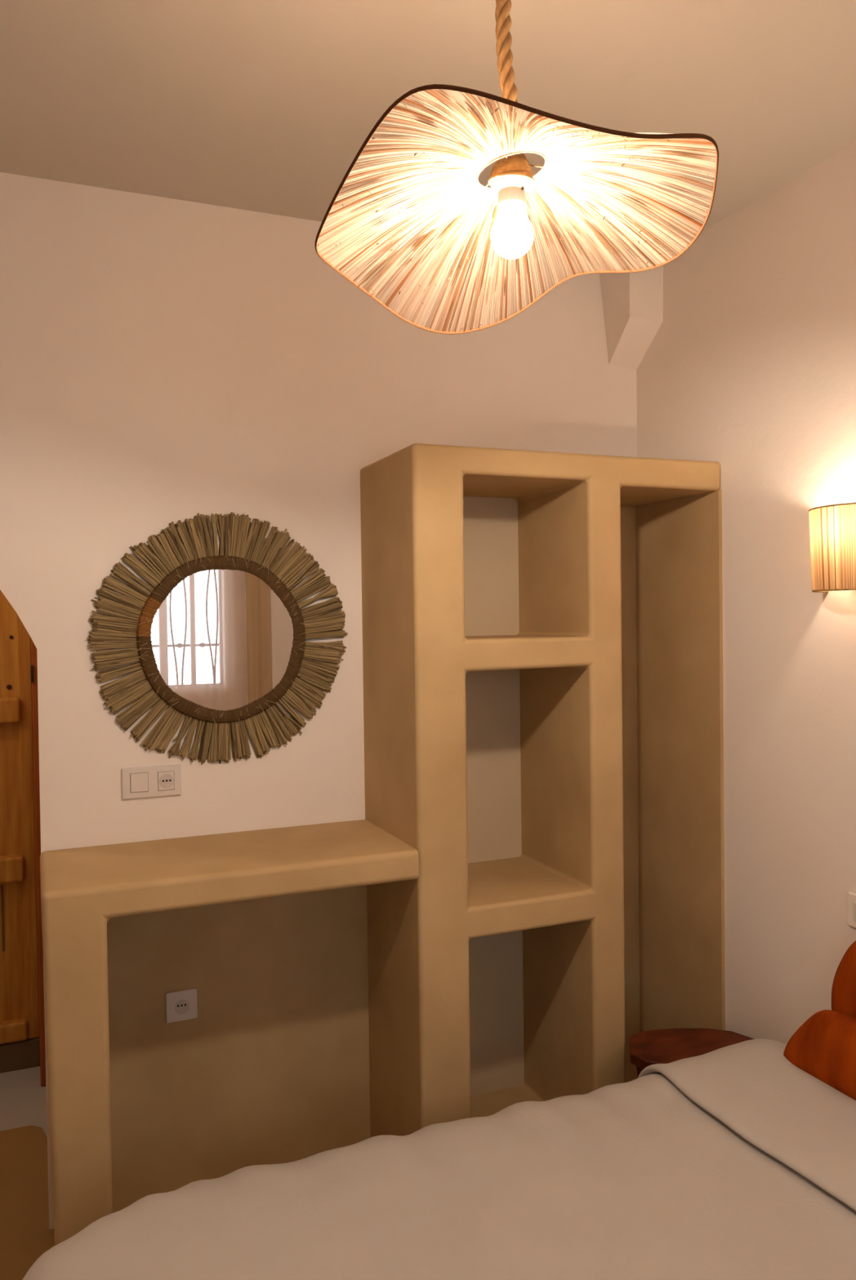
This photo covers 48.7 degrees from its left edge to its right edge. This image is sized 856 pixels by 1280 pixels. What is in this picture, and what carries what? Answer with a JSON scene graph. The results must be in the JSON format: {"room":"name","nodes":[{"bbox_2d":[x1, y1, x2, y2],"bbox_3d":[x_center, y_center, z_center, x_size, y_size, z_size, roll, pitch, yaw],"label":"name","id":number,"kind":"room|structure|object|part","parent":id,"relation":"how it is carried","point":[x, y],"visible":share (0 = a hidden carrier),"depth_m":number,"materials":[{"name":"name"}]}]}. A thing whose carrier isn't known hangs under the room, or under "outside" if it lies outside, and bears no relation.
{"room":"bedroom","nodes":[
{"label":"bedroom","id":0,"kind":"room"},
{"bbox_2d":[0,1066,54,1279],"bbox_3d":[-0.198,1.622,1.432,3.100,0.100,5.200,-1,1,-23],"label":"floor","id":1,"kind":"structure","parent":0,"point":[25,1233],"depth_m":2.76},
{"bbox_2d":[0,1037,39,1072],"bbox_3d":[-1.850,1.513,3.361,0.940,0.100,0.165,-1,1,-23],"label":"step","id":2,"kind":"structure","parent":1,"relation":"on","point":[20,1055],"depth_m":3.43,"materials":[{"name":"brown wood"}]},
{"bbox_2d":[40,819,418,1245],"bbox_3d":[-0.514,1.050,2.470,0.900,1.005,0.424,-1,1,-23],"label":"desk","id":3,"kind":"object","parent":1,"relation":"on","point":[268,927],"visible":0.93,"depth_m":2.60,"materials":[{"name":"beige paint"}]},
{"bbox_2d":[165,987,197,1022],"bbox_3d":[-0.681,1.011,2.619,0.085,0.083,0.012,-1,1,-23],"label":"wall socket","id":4,"kind":"object","parent":3,"relation":"attached to","point":[180,1005],"visible":1,"depth_m":2.62,"materials":[{"name":"beige plastic"}]},
{"bbox_3d":[-0.531,1.084,2.691,0.762,0.928,0.005,-1,1,-23],"label":"panel","id":5,"kind":"part","parent":3,"relation":"part of","materials":[{"name":"beige paint"}]},
{"bbox_2d":[360,443,724,1137],"bbox_3d":[0.346,0.507,2.820,0.981,2.054,0.424,-1,1,-23],"label":"shelf","id":6,"kind":"object","parent":1,"relation":"on","point":[542,631],"visible":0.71,"depth_m":2.76,"materials":[{"name":"beige paint"}]},
{"bbox_3d":[0.121,0.484,2.952,0.379,1.900,0.006,-1,1,-23],"label":"panel","id":7,"kind":"part","parent":6,"relation":"part of","materials":[{"name":"beige paint"}]},
{"bbox_3d":[0.558,0.540,3.136,0.350,1.968,0.006,-1,1,-23],"label":"panel","id":8,"kind":"part","parent":6,"relation":"part of","materials":[{"name":"beige paint"}]},
{"bbox_2d":[629,1028,753,1077],"bbox_3d":[0.738,1.331,2.667,0.381,0.402,0.225,-1,1,-23],"label":"bedside table","id":9,"kind":"object","parent":1,"relation":"on","point":[665,1046],"visible":0.25,"depth_m":2.65,"materials":[{"name":"red wood"}]},
{"bbox_2d":[0,172,636,1229],"bbox_3d":[-0.695,0.182,2.675,3.200,2.778,0.120,-1,1,-23],"label":"wall","id":10,"kind":"structure","parent":0,"point":[163,361],"depth_m":2.63,"materials":[{"name":"white paint"}]},
{"bbox_2d":[121,764,181,799],"bbox_3d":[-0.753,0.387,2.582,0.156,0.084,0.014,-1,1,-23],"label":"switch plate","id":11,"kind":"object","parent":10,"relation":"attached to","point":[156,780],"visible":1,"depth_m":2.58,"materials":[{"name":"beige plastic"}]},
{"bbox_2d":[158,771,173,791],"bbox_3d":[-0.718,0.386,2.596,0.042,0.050,0.007,-1,1,-23],"label":"socket","id":12,"kind":"object","parent":11,"relation":"attached to","point":[166,779],"depth_m":2.59,"materials":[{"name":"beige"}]},
{"bbox_2d":[86,511,347,764],"bbox_3d":[-0.567,-0.005,2.641,0.724,0.705,0.038,-1,1,-23],"label":"mirror","id":13,"kind":"object","parent":10,"relation":"attached to","point":[218,639],"visible":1,"depth_m":2.63,"materials":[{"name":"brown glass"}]},
{"bbox_2d":[151,568,293,711],"bbox_3d":[-0.568,-0.002,2.636,0.410,0.410,0.004,-1,1,-23],"label":"mirror glass","id":14,"kind":"object","parent":13,"relation":"attached to","point":[222,639],"depth_m":2.63,"materials":[{"name":"white"}]},
{"bbox_2d":[599,265,662,369],"bbox_3d":[0.659,-1.069,3.072,0.145,0.332,0.152,-1,1,-23],"label":"column","id":15,"kind":"structure","parent":10,"relation":"attached to","point":[633,302],"depth_m":3.04,"materials":[{"name":"white paint"}]},
{"bbox_2d":[0,0,855,231],"bbox_3d":[0.039,-1.224,0.710,3.300,0.100,4.270,-1,1,-23],"label":"ceiling","id":16,"kind":"structure","parent":0,"point":[264,106],"depth_m":2.03,"materials":[{"name":"paint"}]},
{"bbox_2d":[314,0,718,334],"bbox_3d":[0.119,-0.862,1.379,0.581,0.658,0.582,-1,1,-23],"label":"pendant lamp","id":17,"kind":"object","parent":16,"relation":"hanging from","point":[411,223],"visible":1,"depth_m":1.40,"materials":[{"name":"wicker"}]},
{"bbox_3d":[0.123,-0.598,1.385,0.062,0.077,0.062,-1,1,-23],"label":"bulb","id":18,"kind":"part","parent":17,"relation":"part of","materials":[{"name":"white glass"}]},
{"bbox_2d":[635,141,855,1044],"bbox_3d":[1.510,0.180,1.417,0.100,2.778,3.900,-1,1,-23],"label":"wall","id":19,"kind":"structure","parent":0,"point":[748,368],"depth_m":2.59,"materials":[{"name":"white paint"}]},
{"bbox_2d":[808,502,855,592],"bbox_3d":[1.012,-0.221,2.289,0.132,0.204,0.264,-1,1,-23],"label":"wall sconce","id":20,"kind":"object","parent":19,"relation":"attached to","point":[832,527],"visible":1,"depth_m":2.25,"materials":[{"name":"fabric"}]},
{"bbox_2d":[847,892,855,927],"bbox_3d":[1.075,0.676,2.340,0.012,0.084,0.093,-1,1,-23],"label":"switch","id":21,"kind":"object","parent":19,"relation":"attached to","point":[851,896],"visible":1,"depth_m":2.37,"materials":[{"name":"white plastic"}]},
{"bbox_3d":[-1.812,0.349,3.415,1.700,2.600,0.260,-1,1,-23],"label":"wall","id":22,"kind":"structure","parent":0,"visible":0},
{"bbox_2d":[0,589,39,1044],"bbox_3d":[-1.829,0.432,3.287,0.847,2.060,0.075,-1,1,-23],"label":"door","id":23,"kind":"structure","parent":22,"relation":"in","point":[19,971],"depth_m":3.43,"materials":[{"name":"brown wood"}]},
{"bbox_3d":[-1.829,1.012,3.304,0.636,0.240,0.012,-1,1,-23],"label":"panel moulding","id":24,"kind":"part","parent":23,"relation":"part of","materials":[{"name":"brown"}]},
{"bbox_3d":[-1.840,-0.137,3.291,0.763,0.702,0.023,-1,1,-23],"label":"panel","id":25,"kind":"part","parent":23,"relation":"part of","materials":[{"name":"brown wood"}]},
{"bbox_3d":[-1.825,0.260,3.283,0.758,0.091,0.070,-1,1,-23],"label":"rail","id":26,"kind":"part","parent":23,"relation":"part of","materials":[{"name":"brown wood"}]},
{"bbox_3d":[-1.831,0.545,3.306,0.763,0.481,0.023,-1,1,-23],"label":"panel","id":27,"kind":"part","parent":23,"relation":"part of","materials":[{"name":"brown wood"}]},
{"bbox_3d":[-1.817,0.833,3.296,0.758,0.094,0.070,-1,1,-23],"label":"rail","id":28,"kind":"part","parent":23,"relation":"part of","materials":[{"name":"brown wood"}]},
{"bbox_3d":[-1.823,1.133,3.318,0.763,0.507,0.023,-1,1,-23],"label":"panel","id":29,"kind":"part","parent":23,"relation":"part of","materials":[{"name":"brown wood"}]},
{"bbox_3d":[-1.810,1.422,3.309,0.758,0.070,0.070,-1,1,-23],"label":"rail","id":30,"kind":"part","parent":23,"relation":"part of","materials":[{"name":"brown wood"}]},
{"bbox_2d":[30,636,45,1086],"bbox_3d":[-1.769,0.425,3.187,1.000,2.282,0.195,-1,1,-23],"label":"door frame","id":31,"kind":"structure","parent":22,"relation":"attached to","point":[33,667],"depth_m":3.28,"materials":[{"name":"brown wood"}]},
{"bbox_3d":[0.468,1.351,1.392,1.830,0.425,1.660,-1,1,-23],"label":"bed","id":32,"kind":"object","parent":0,"visible":0},
{"bbox_2d":[22,1038,855,1279],"bbox_3d":[0.407,1.349,1.387,1.953,0.555,1.908,-1,1,-23],"label":"duvet","id":33,"kind":"object","parent":32,"relation":"on","point":[734,1162],"visible":0.94,"depth_m":1.87,"materials":[{"name":"white fabric"}]},
{"bbox_2d":[782,1009,855,1100],"bbox_3d":[1.011,0.981,2.177,0.106,0.185,0.506,-1,1,-23],"label":"cushion","id":34,"kind":"object","parent":33,"relation":"on","point":[823,1046],"visible":0.94,"depth_m":2.23,"materials":[{"name":"orange fabric"}]},
{"bbox_2d":[831,940,855,1017],"bbox_3d":[1.123,0.857,2.143,0.072,0.385,0.536,-1,1,-23],"label":"cushion","id":35,"kind":"object","parent":33,"relation":"on","point":[843,985],"visible":0.65,"depth_m":2.32,"materials":[{"name":"orange fabric"}]}
]}

